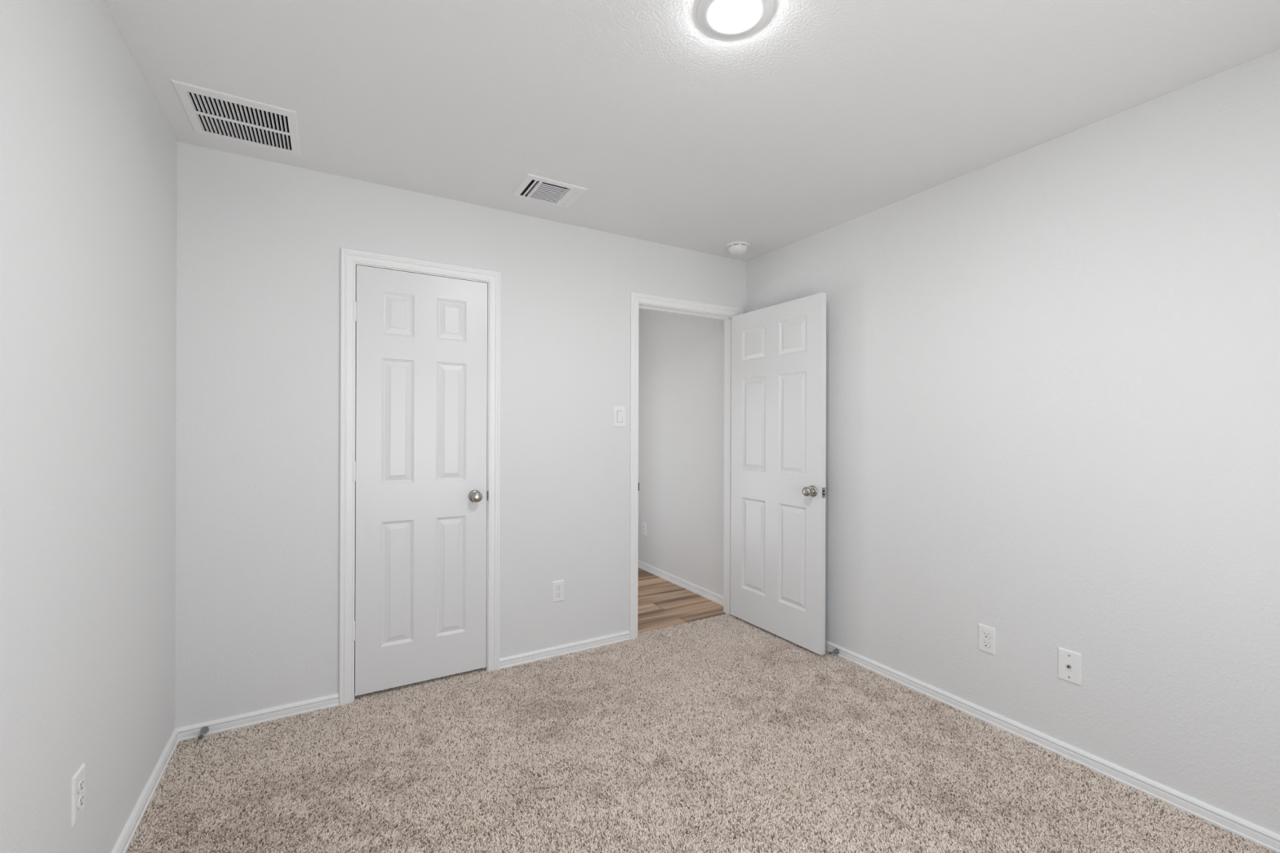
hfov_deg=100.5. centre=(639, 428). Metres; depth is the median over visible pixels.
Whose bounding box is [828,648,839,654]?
door stop
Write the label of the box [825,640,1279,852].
baseboard
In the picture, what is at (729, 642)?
carpet
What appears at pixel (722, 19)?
recessed light
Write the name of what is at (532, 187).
ceiling vent
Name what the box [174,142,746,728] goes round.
wall
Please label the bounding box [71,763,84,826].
wall outlet
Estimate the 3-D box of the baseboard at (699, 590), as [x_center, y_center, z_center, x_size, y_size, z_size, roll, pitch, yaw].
[-0.005,1.262,4.944,0.016,0.063,2.658,0,0,-30]
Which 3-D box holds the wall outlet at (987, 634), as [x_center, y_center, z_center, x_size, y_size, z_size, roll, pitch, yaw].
[1.522,0.926,2.337,0.008,0.116,0.070,0,0,-30]
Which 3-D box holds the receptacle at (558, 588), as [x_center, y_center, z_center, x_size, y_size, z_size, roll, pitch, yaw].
[-0.459,0.899,2.998,0.036,0.030,0.003,0,0,-30]
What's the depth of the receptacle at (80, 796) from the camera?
1.33 m
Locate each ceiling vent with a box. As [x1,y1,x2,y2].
[170,79,300,155]
[511,173,587,207]
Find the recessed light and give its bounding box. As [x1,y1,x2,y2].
[696,0,773,38]
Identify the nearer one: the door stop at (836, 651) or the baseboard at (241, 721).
the baseboard at (241, 721)
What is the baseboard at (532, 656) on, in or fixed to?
attached to the wall at (260, 242)
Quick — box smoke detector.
[725,241,749,255]
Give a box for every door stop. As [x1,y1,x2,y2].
[197,726,208,739]
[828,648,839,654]
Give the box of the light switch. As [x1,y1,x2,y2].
[613,406,625,426]
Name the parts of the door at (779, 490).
knob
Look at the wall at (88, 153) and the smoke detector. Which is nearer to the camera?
the wall at (88, 153)
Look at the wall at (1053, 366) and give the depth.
2.09 m
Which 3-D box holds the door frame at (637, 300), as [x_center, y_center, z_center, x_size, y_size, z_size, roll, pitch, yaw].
[0.291,0.234,3.510,0.890,2.120,0.152,0,0,-30]
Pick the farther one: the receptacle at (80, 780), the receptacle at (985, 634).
the receptacle at (985, 634)
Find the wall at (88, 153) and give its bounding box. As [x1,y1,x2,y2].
[0,0,177,852]
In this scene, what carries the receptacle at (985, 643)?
attached to the wall outlet at (987, 634)
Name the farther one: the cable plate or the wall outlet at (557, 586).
the wall outlet at (557, 586)
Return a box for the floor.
[133,568,1257,852]
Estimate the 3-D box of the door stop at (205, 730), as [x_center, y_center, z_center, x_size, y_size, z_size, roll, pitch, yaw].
[-1.789,1.251,2.176,0.028,0.028,0.068,0,0,-26]
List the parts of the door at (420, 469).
knob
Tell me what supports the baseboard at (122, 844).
attached to the wall at (88, 153)
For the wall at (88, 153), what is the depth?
1.33 m
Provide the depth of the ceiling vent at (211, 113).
2.04 m
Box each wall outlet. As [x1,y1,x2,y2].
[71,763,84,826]
[551,580,564,602]
[977,623,995,655]
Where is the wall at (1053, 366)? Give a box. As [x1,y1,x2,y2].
[638,48,1279,835]
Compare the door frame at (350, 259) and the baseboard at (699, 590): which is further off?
the baseboard at (699, 590)
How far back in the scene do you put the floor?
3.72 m
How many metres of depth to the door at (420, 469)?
2.63 m
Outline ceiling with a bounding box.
[102,0,1279,261]
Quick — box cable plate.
[1057,647,1081,685]
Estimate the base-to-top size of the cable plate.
0.122 m
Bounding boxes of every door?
[352,265,487,696]
[730,292,827,655]
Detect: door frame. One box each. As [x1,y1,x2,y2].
[338,247,500,706]
[629,291,743,639]
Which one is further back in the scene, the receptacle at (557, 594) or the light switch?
the light switch
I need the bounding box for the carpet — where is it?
[126,613,1275,852]
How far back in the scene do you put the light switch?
3.19 m
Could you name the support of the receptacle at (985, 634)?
attached to the wall outlet at (987, 634)
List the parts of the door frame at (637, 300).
casing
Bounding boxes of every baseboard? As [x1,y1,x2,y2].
[111,728,178,852]
[174,693,338,742]
[499,631,630,669]
[638,560,723,605]
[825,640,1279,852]
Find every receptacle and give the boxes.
[77,777,84,794]
[77,793,84,809]
[555,585,561,591]
[555,591,561,597]
[982,631,991,639]
[982,640,991,648]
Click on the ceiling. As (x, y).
(825, 115)

